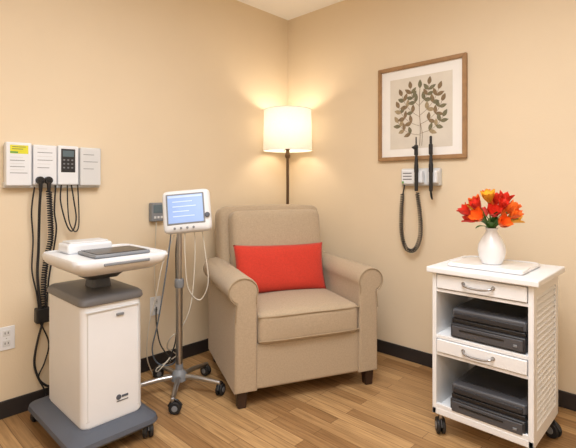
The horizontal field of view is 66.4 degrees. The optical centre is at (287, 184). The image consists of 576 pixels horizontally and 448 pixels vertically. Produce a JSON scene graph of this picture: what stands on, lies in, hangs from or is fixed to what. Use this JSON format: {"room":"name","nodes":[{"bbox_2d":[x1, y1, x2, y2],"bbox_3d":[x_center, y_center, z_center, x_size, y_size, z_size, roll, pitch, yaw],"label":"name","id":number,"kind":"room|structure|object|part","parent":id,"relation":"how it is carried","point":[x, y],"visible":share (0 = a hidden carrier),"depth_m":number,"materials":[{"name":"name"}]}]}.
{"room":"medical exam room","nodes":[
{"label":"medical exam room","id":0,"kind":"room"},
{"bbox_2d":[0,0,287,401],"bbox_3d":[-1.488,-0.110,2.286,0.100,2.600,4.200,0,0,44],"label":"wall","id":1,"kind":"structure","parent":0,"point":[173,95],"depth_m":2.77,"materials":[{"name":"paint"}]},
{"bbox_2d":[3,145,3,181],"bbox_3d":[-1.283,-0.110,2.412,0.019,0.200,0.475,0,0,44],"label":"panel","id":2,"kind":"object","parent":1,"relation":"attached to","point":[3,145],"visible":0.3,"depth_m":2.24,"materials":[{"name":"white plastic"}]},
{"bbox_2d":[0,325,14,350],"bbox_3d":[-1.442,0.785,2.253,0.009,0.120,0.076,0,0,44],"label":"wall outlet","id":3,"kind":"object","parent":1,"relation":"attached to","point":[7,334],"visible":1,"depth_m":2.25,"materials":[{"name":"white plastic"}]},
{"bbox_2d":[3,330,9,336],"bbox_3d":[-1.440,0.759,2.252,0.004,0.030,0.034,0,0,44],"label":"socket","id":4,"kind":"object","parent":3,"relation":"attached to","point":[6,333],"depth_m":2.25,"materials":[{"name":"white plastic"}]},
{"bbox_2d":[3,340,9,346],"bbox_3d":[-1.440,0.811,2.252,0.004,0.030,0.034,0,0,44],"label":"socket","id":5,"kind":"object","parent":3,"relation":"attached to","point":[6,343],"depth_m":2.25,"materials":[{"name":"white plastic"}]},
{"bbox_2d":[2,182,99,187],"bbox_3d":[-1.278,0.000,2.407,0.034,0.030,0.485,0,0,44],"label":"mounting rail","id":6,"kind":"object","parent":1,"relation":"attached to","point":[3,185],"visible":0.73,"depth_m":2.38,"materials":[{"name":"white plastic"}]},
{"bbox_2d":[4,142,31,185],"bbox_3d":[-1.388,-0.106,2.262,0.047,0.223,0.118,0,0,44],"label":"housing","id":7,"kind":"object","parent":6,"relation":"attached to","point":[23,176],"visible":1,"depth_m":2.24,"materials":[{"name":"white plastic"}]},
{"bbox_2d":[10,145,27,153],"bbox_3d":[-1.372,-0.181,2.246,0.003,0.043,0.082,0,0,44],"label":"label","id":8,"kind":"object","parent":7,"relation":"attached to","point":[21,149],"visible":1,"depth_m":2.25,"materials":[{"name":"yellow paper"}]},
{"bbox_2d":[32,145,56,184],"bbox_3d":[-1.303,-0.106,2.350,0.047,0.212,0.116,0,0,44],"label":"housing","id":9,"kind":"object","parent":6,"relation":"attached to","point":[51,170],"visible":0.84,"depth_m":2.33,"materials":[{"name":"white plastic"}]},
{"bbox_2d":[35,176,44,183],"bbox_3d":[-1.304,-0.025,2.311,0.045,0.040,0.040,0,0,44],"label":"plug","id":10,"kind":"object","parent":9,"relation":"attached to","point":[37,179],"visible":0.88,"depth_m":2.29,"materials":[{"name":"black plastic"}]},
{"bbox_2d":[38,180,42,191],"bbox_3d":[-1.292,0.005,2.300,0.024,0.061,0.024,0,0,44],"label":"plug neck","id":11,"kind":"object","parent":10,"relation":"attached to","point":[40,183],"depth_m":2.29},
{"bbox_2d":[44,177,52,183],"bbox_3d":[-1.276,-0.025,2.340,0.045,0.040,0.040,0,0,44],"label":"plug","id":12,"kind":"object","parent":9,"relation":"attached to","point":[45,178],"visible":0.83,"depth_m":2.32,"materials":[{"name":"black plastic"}]},
{"bbox_2d":[47,180,51,191],"bbox_3d":[-1.264,0.005,2.328,0.024,0.061,0.024,0,0,44],"label":"plug neck","id":13,"kind":"object","parent":12,"relation":"attached to","point":[49,181],"depth_m":2.32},
{"bbox_2d":[31,185,79,395],"bbox_3d":[-1.256,0.589,2.386,0.093,1.198,0.243,0,0,44],"label":"cable bundle","id":14,"kind":"object","parent":9,"relation":"hanging from","point":[41,313],"visible":0.92,"depth_m":2.34,"materials":[{"name":"rubber"}]},
{"bbox_2d":[56,145,77,184],"bbox_3d":[-1.224,-0.108,2.439,0.040,0.216,0.110,0,0,44],"label":"housing","id":15,"kind":"object","parent":6,"relation":"attached to","point":[63,178],"visible":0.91,"depth_m":2.42,"materials":[{"name":"white plastic"}]},
{"bbox_2d":[61,149,74,171],"bbox_3d":[-1.210,-0.134,2.424,0.004,0.128,0.074,0,0,44],"label":"keypad","id":16,"kind":"object","parent":15,"relation":"attached to","point":[65,169],"visible":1,"depth_m":2.42,"materials":[{"name":"black plastic"}]},
{"bbox_2d":[63,150,73,156],"bbox_3d":[-1.209,-0.172,2.422,0.002,0.034,0.058,0,0,44],"label":"lcd screen","id":17,"kind":"object","parent":16,"relation":"attached to","point":[65,153],"visible":1,"depth_m":2.42,"materials":[{"name":"grey glass"}]},
{"bbox_2d":[78,147,100,185],"bbox_3d":[-1.139,-0.104,2.522,0.047,0.216,0.116,0,0,44],"label":"housing","id":18,"kind":"object","parent":6,"relation":"attached to","point":[91,175],"visible":0.95,"depth_m":2.50,"materials":[{"name":"white plastic"}]},
{"bbox_2d":[0,338,208,419],"bbox_3d":[-1.447,1.146,2.247,0.012,0.088,4.200,0,0,44],"label":"baseboard","id":19,"kind":"structure","parent":1,"relation":"attached to","point":[13,406],"depth_m":2.78,"materials":[{"name":"plastic"}]},
{"bbox_2d":[150,296,160,315],"bbox_3d":[-0.861,0.785,2.860,0.009,0.120,0.076,0,0,44],"label":"wall outlet","id":20,"kind":"object","parent":1,"relation":"attached to","point":[158,298],"visible":0.81,"depth_m":2.86,"materials":[{"name":"white plastic"}]},
{"bbox_2d":[149,203,162,295],"bbox_3d":[-0.848,0.428,2.847,0.047,0.625,0.095,0,0,44],"label":"thermometer","id":21,"kind":"object","parent":1,"relation":"attached to","point":[155,209],"visible":0.83,"depth_m":2.82,"materials":[{"name":"grey plastic"}]},
{"bbox_3d":[-0.854,0.486,2.831,0.010,0.507,0.022,0,0,25],"label":"cord","id":22,"kind":"part","parent":21,"relation":"part of","materials":[{"name":"white plastic"}]},
{"bbox_2d":[0,351,575,447],"bbox_3d":[-0.042,1.240,0.904,4.100,0.100,4.400,0,0,44],"label":"floor","id":23,"kind":"structure","parent":0,"point":[395,410],"depth_m":2.22,"materials":[{"name":"brown wood"}]},
{"bbox_2d":[28,238,167,447],"bbox_3d":[-0.934,0.728,2.150,0.648,0.924,0.448,0,0,44],"label":"cart","id":24,"kind":"object","parent":23,"relation":"on","point":[93,400],"visible":1,"depth_m":2.01,"materials":[{"name":"grey plastic"}]},
{"bbox_3d":[-0.982,0.272,2.135,0.100,0.012,0.180,0,0,44],"label":"document box lid","id":25,"kind":"part","parent":24,"relation":"part of","materials":[{"name":"white plastic"}]},
{"bbox_3d":[-0.952,0.512,2.161,0.454,0.045,0.304,0,0,44],"label":"cabinet lid","id":26,"kind":"part","parent":24,"relation":"part of","materials":[{"name":"grey plastic"}]},
{"bbox_3d":[-0.810,0.303,2.054,0.175,0.003,0.235,0,0,44],"label":"tablet glass","id":27,"kind":"part","parent":24,"relation":"part of","materials":[{"name":"grey glass"}]},
{"bbox_2d":[141,189,225,414],"bbox_3d":[-0.639,0.606,2.544,0.562,1.169,0.520,0,0,12],"label":"monitor stand","id":28,"kind":"object","parent":23,"relation":"on","point":[184,211],"visible":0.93,"depth_m":2.51,"materials":[{"name":"grey plastic"}]},
{"bbox_3d":[-0.752,1.105,2.478,0.216,0.043,0.030,0,0,-25],"label":"star leg","id":29,"kind":"part","parent":28,"relation":"part of","materials":[{"name":"metal"}]},
{"bbox_3d":[-0.756,0.657,2.690,0.048,0.796,0.389,0,0,-33],"label":"power cord","id":30,"kind":"part","parent":28,"relation":"part of","materials":[{"name":"white rubber"}]},
{"bbox_3d":[-0.719,1.105,2.637,0.030,0.043,0.216,0,0,-42],"label":"star leg","id":31,"kind":"part","parent":28,"relation":"part of","materials":[{"name":"metal"}]},
{"bbox_2d":[167,398,182,406],"bbox_3d":[-0.588,1.133,2.292,0.079,0.044,0.014,0,0,-2],"label":"caster","id":32,"kind":"object","parent":28,"relation":"attached to","point":[174,402],"depth_m":2.28,"materials":[{"name":"black plastic"}]},
{"bbox_3d":[-0.611,1.105,2.398,0.030,0.043,0.216,0,0,-7],"label":"star leg","id":33,"kind":"part","parent":28,"relation":"part of","materials":[{"name":"metal"}]},
{"bbox_2d":[162,189,211,233],"bbox_3d":[-0.582,0.152,2.541,0.286,0.261,0.113,0,0,-6],"label":"monitor","id":34,"kind":"object","parent":28,"relation":"on","point":[184,211],"depth_m":2.50,"materials":[{"name":"white plastic"}]},
{"bbox_3d":[-0.558,1.105,2.655,0.030,0.043,0.216,0,0,30],"label":"star leg","id":35,"kind":"part","parent":28,"relation":"part of","materials":[{"name":"metal"}]},
{"bbox_3d":[-0.491,1.105,2.507,0.216,0.043,0.030,0,0,12],"label":"star leg","id":36,"kind":"part","parent":28,"relation":"part of","materials":[{"name":"metal"}]},
{"bbox_2d":[263,106,311,203],"bbox_3d":[-0.003,0.301,3.448,0.389,1.778,0.389,0,0,44],"label":"floor lamp","id":37,"kind":"object","parent":23,"relation":"on","point":[287,129],"visible":0.77,"depth_m":3.29,"materials":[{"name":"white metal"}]},
{"bbox_3d":[-0.003,-0.427,3.448,0.384,0.315,0.384,0,0,44],"label":"lamp shade","id":38,"kind":"part","parent":37,"relation":"part of","materials":[{"name":"fabric"}]},
{"bbox_2d":[203,204,382,408],"bbox_3d":[-0.021,0.664,2.841,0.945,1.052,0.862,0,0,-21],"label":"armchair","id":39,"kind":"object","parent":23,"relation":"on","point":[256,340],"visible":0.88,"depth_m":2.54,"materials":[{"name":"beige fabric"}]},
{"bbox_3d":[-0.364,0.794,2.652,0.168,0.612,0.723,0,0,-21],"label":"arm","id":40,"kind":"part","parent":39,"relation":"part of","materials":[{"name":"beige fabric"}]},
{"bbox_3d":[-0.252,1.140,2.359,0.059,0.100,0.059,0,0,-21],"label":"leg","id":41,"kind":"part","parent":39,"relation":"part of","materials":[{"name":"brown wood"}]},
{"bbox_3d":[-0.124,0.584,3.106,0.749,0.894,0.299,0,0,-21],"label":"backrest","id":42,"kind":"part","parent":39,"relation":"part of","materials":[{"name":"beige fabric"}]},
{"bbox_2d":[229,209,320,267],"bbox_3d":[-0.076,0.445,2.982,0.633,0.552,0.233,0,0,-21],"label":"backrest","id":43,"kind":"object","parent":39,"relation":"on","point":[247,227],"depth_m":2.92,"materials":[{"name":"beige fabric"}]},
{"bbox_2d":[233,242,325,292],"bbox_3d":[-0.045,0.535,2.838,0.626,0.316,0.158,0,0,-22],"label":"lumbar pillow","id":44,"kind":"object","parent":39,"relation":"on","point":[276,267],"visible":0.92,"depth_m":2.79,"materials":[{"name":"red fabric"}]},
{"bbox_2d":[257,289,357,343],"bbox_3d":[0.025,0.775,2.722,0.616,0.212,0.608,0,0,-21],"label":"seat cushion","id":45,"kind":"object","parent":39,"relation":"on","point":[298,316],"depth_m":2.48,"materials":[{"name":"beige fabric"}]},
{"bbox_3d":[-0.007,0.975,2.806,0.654,0.250,0.728,0,0,-21],"label":"seat","id":46,"kind":"part","parent":39,"relation":"part of","materials":[{"name":"beige fabric"}]},
{"bbox_3d":[0.359,0.794,2.934,0.168,0.612,0.723,0,0,-21],"label":"arm","id":47,"kind":"part","parent":39,"relation":"part of","materials":[{"name":"beige fabric"}]},
{"bbox_3d":[0.475,1.140,2.643,0.059,0.100,0.059,0,0,-21],"label":"leg","id":48,"kind":"part","parent":39,"relation":"part of","materials":[{"name":"brown wood"}]},
{"bbox_2d":[426,255,564,447],"bbox_3d":[0.986,0.788,2.093,0.483,0.803,0.460,0,0,44],"label":"storage cart","id":49,"kind":"object","parent":23,"relation":"on","point":[452,286],"visible":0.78,"depth_m":1.97,"materials":[{"name":"white paint"}]},
{"bbox_2d":[438,414,443,427],"bbox_3d":[0.732,1.125,2.114,0.014,0.049,0.089,0,0,8],"label":"caster","id":50,"kind":"object","parent":49,"relation":"attached to","point":[440,417],"depth_m":2.09,"materials":[{"name":"black plastic"}]},
{"bbox_3d":[0.836,0.750,2.241,0.020,0.670,0.403,0,0,44],"label":"panel","id":51,"kind":"part","parent":49,"relation":"part of","materials":[{"name":"white paint"}]},
{"bbox_3d":[1.122,0.750,2.238,0.438,0.670,0.012,0,0,44],"label":"panel","id":52,"kind":"part","parent":49,"relation":"part of","materials":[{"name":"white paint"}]},
{"bbox_3d":[0.833,0.759,1.942,0.140,0.022,0.031,0,0,44],"label":"drawer handle","id":53,"kind":"part","parent":49,"relation":"part of","materials":[{"name":"metal"}]},
{"bbox_3d":[0.833,0.454,1.942,0.140,0.022,0.031,0,0,44],"label":"drawer handle","id":54,"kind":"part","parent":49,"relation":"part of","materials":[{"name":"metal"}]},
{"bbox_3d":[0.983,0.498,2.096,0.403,0.014,0.389,0,0,44],"label":"shelf trim","id":55,"kind":"part","parent":49,"relation":"part of","materials":[{"name":"white paint"}]},
{"bbox_2d":[437,326,527,359],"bbox_3d":[0.983,0.717,2.096,0.403,0.017,0.389,0,0,44],"label":"shelf","id":56,"kind":"object","parent":49,"relation":"attached to","point":[444,336],"depth_m":1.96,"materials":[{"name":"white paint"}]},
{"bbox_3d":[0.983,0.798,2.096,0.403,0.014,0.389,0,0,44],"label":"shelf trim","id":57,"kind":"part","parent":49,"relation":"part of","materials":[{"name":"white paint"}]},
{"bbox_3d":[0.970,0.455,2.081,0.390,0.065,0.364,0,0,44],"label":"drawer","id":58,"kind":"part","parent":49,"relation":"part of","materials":[{"name":"white paint"}]},
{"bbox_3d":[0.970,0.758,2.081,0.390,0.060,0.364,0,0,44],"label":"drawer","id":59,"kind":"part","parent":49,"relation":"part of","materials":[{"name":"white paint"}]},
{"bbox_2d":[450,365,527,435],"bbox_3d":[0.971,0.987,2.042,0.320,0.133,0.315,0,0,44],"label":"printer","id":60,"kind":"object","parent":49,"relation":"on","point":[496,398],"visible":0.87,"depth_m":1.97,"materials":[{"name":"black plastic"}]},
{"bbox_2d":[451,298,527,353],"bbox_3d":[0.974,0.640,2.046,0.320,0.133,0.315,0,0,44],"label":"printer","id":61,"kind":"object","parent":49,"relation":"on","point":[501,325],"visible":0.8,"depth_m":1.96,"materials":[{"name":"black plastic"}]},
{"bbox_2d":[447,255,539,274],"bbox_3d":[0.975,0.377,2.090,0.343,0.020,0.289,0,0,44],"label":"tray","id":62,"kind":"object","parent":49,"relation":"on","point":[518,267],"visible":0.91,"depth_m":2.03,"materials":[{"name":"ceramic"}]},
{"bbox_2d":[456,189,524,264],"bbox_3d":[0.948,0.193,2.060,0.289,0.355,0.300,0,0,44],"label":"flower vase","id":63,"kind":"object","parent":62,"relation":"on","point":[491,249],"visible":1,"depth_m":2.03,"materials":[{"name":"white ceramic"}]},
{"bbox_3d":[0.951,0.159,2.023,0.026,0.082,0.091,0,0,11],"label":"flower","id":64,"kind":"part","parent":63,"relation":"part of","materials":[{"name":"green plant"}]},
{"bbox_3d":[0.987,1.070,2.097,0.438,0.030,0.403,0,0,44],"label":"panel","id":65,"kind":"part","parent":49,"relation":"part of","materials":[{"name":"white paint"}]},
{"bbox_3d":[1.137,0.440,1.953,0.022,0.050,0.323,0,0,44],"label":"rail","id":66,"kind":"part","parent":49,"relation":"part of","materials":[{"name":"white paint"}]},
{"bbox_3d":[1.137,1.055,1.953,0.022,0.060,0.323,0,0,44],"label":"rail","id":67,"kind":"part","parent":49,"relation":"part of","materials":[{"name":"white paint"}]},
{"bbox_2d":[553,420,561,430],"bbox_3d":[1.248,1.125,2.078,0.014,0.049,0.089,0,0,-23],"label":"caster","id":68,"kind":"object","parent":49,"relation":"attached to","point":[556,427],"depth_m":2.05,"materials":[{"name":"black plastic"}]},
{"bbox_2d":[237,0,343,19],"bbox_3d":[-0.042,-1.460,0.904,4.100,0.100,4.400,0,0,44],"label":"ceiling","id":69,"kind":"structure","parent":0,"point":[285,9],"depth_m":3.46,"materials":[{"name":"paint"}]},
{"bbox_2d":[288,0,575,393],"bbox_3d":[1.408,-0.110,2.492,4.000,2.600,0.100,0,0,44],"label":"wall","id":70,"kind":"structure","parent":0,"point":[522,53],"depth_m":2.84,"materials":[{"name":"paint"}]},
{"bbox_2d":[401,168,441,185],"bbox_3d":[0.877,-0.052,2.899,0.274,0.115,0.044,0,0,44],"label":"transformer","id":71,"kind":"object","parent":70,"relation":"attached to","point":[425,170],"depth_m":2.85,"materials":[{"name":"white plastic"}]},
{"bbox_2d":[402,170,413,183],"bbox_3d":[0.801,-0.052,2.937,0.092,0.095,0.016,0,0,44],"label":"fascia","id":72,"kind":"object","parent":71,"relation":"attached to","point":[403,171],"visible":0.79,"depth_m":2.93,"materials":[{"name":"white plastic"}]},
{"bbox_2d":[413,155,423,190],"bbox_3d":[0.844,-0.078,2.858,0.064,0.236,0.070,0,0,44],"label":"cradle","id":73,"kind":"object","parent":71,"relation":"attached to","point":[420,172],"depth_m":2.84,"materials":[{"name":"white plastic"}]},
{"bbox_2d":[414,164,417,172],"bbox_3d":[0.828,-0.108,2.841,0.028,0.055,0.028,0,0,44],"label":"handle grip","id":74,"kind":"object","parent":73,"relation":"in","point":[415,165],"depth_m":2.83,"materials":[{"name":"black plastic"}]},
{"bbox_3d":[0.828,-0.078,2.841,0.024,0.236,0.024,0,0,44],"label":"handle","id":75,"kind":"part","parent":73,"relation":"part of","materials":[{"name":"black plastic"}]},
{"bbox_2d":[414,145,417,155],"bbox_3d":[0.827,-0.225,2.840,0.019,0.070,0.030,0,0,44],"label":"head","id":76,"kind":"object","parent":73,"relation":"attached to","point":[416,150],"visible":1,"depth_m":2.83},
{"bbox_2d":[428,155,438,190],"bbox_3d":[0.917,-0.078,2.789,0.064,0.236,0.070,0,0,44],"label":"cradle","id":77,"kind":"object","parent":71,"relation":"attached to","point":[435,172],"depth_m":2.77,"materials":[{"name":"white plastic"}]},
{"bbox_2d":[429,163,432,171],"bbox_3d":[0.901,-0.108,2.772,0.028,0.055,0.028,0,0,44],"label":"handle grip","id":78,"kind":"object","parent":77,"relation":"in","point":[431,164],"depth_m":2.76,"materials":[{"name":"black plastic"}]},
{"bbox_3d":[0.901,-0.078,2.772,0.024,0.236,0.024,0,0,44],"label":"handle","id":79,"kind":"part","parent":77,"relation":"part of","materials":[{"name":"black plastic"}]},
{"bbox_2d":[429,144,432,154],"bbox_3d":[0.899,-0.225,2.771,0.019,0.070,0.030,0,0,44],"label":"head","id":80,"kind":"object","parent":77,"relation":"on","point":[430,145],"visible":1,"depth_m":2.76},
{"bbox_3d":[0.778,0.035,2.960,0.017,0.072,0.025,0,0,44],"label":"stub","id":81,"kind":"object","parent":71,"relation":"attached to","visible":0},
{"bbox_2d":[399,192,422,252],"bbox_3d":[0.813,0.250,2.910,0.055,0.404,0.186,0,0,-31],"label":"coiled cord","id":82,"kind":"object","parent":81,"relation":"hanging from","point":[417,195],"visible":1,"depth_m":2.90,"materials":[{"name":"black rubber"}]},
{"bbox_2d":[378,52,467,161],"bbox_3d":[0.871,-0.490,2.914,0.625,0.646,0.025,0,0,44],"label":"framed picture","id":83,"kind":"object","parent":70,"relation":"attached to","point":[422,100],"visible":1,"depth_m":2.89,"materials":[{"name":"beige paper"}]},
{"bbox_3d":[0.655,-0.490,3.121,0.026,0.642,0.025,0,0,44],"label":"frame","id":84,"kind":"part","parent":83,"relation":"part of","materials":[{"name":"brown wood"}]},
{"bbox_3d":[0.871,-0.800,2.914,0.622,0.026,0.025,0,0,44],"label":"frame","id":85,"kind":"part","parent":83,"relation":"part of","materials":[{"name":"brown wood"}]},
{"bbox_3d":[0.871,-0.180,2.914,0.622,0.026,0.025,0,0,44],"label":"frame","id":86,"kind":"part","parent":83,"relation":"part of","materials":[{"name":"brown wood"}]},
{"bbox_3d":[1.088,-0.490,2.707,0.026,0.642,0.025,0,0,44],"label":"frame","id":87,"kind":"part","parent":83,"relation":"part of","materials":[{"name":"brown wood"}]},
{"bbox_2d":[377,339,575,410],"bbox_3d":[1.409,1.146,2.413,3.888,0.088,0.012,0,0,44],"label":"baseboard","id":88,"kind":"structure","parent":70,"relation":"attached to","point":[567,400],"depth_m":2.93,"materials":[{"name":"plastic"}]}
]}

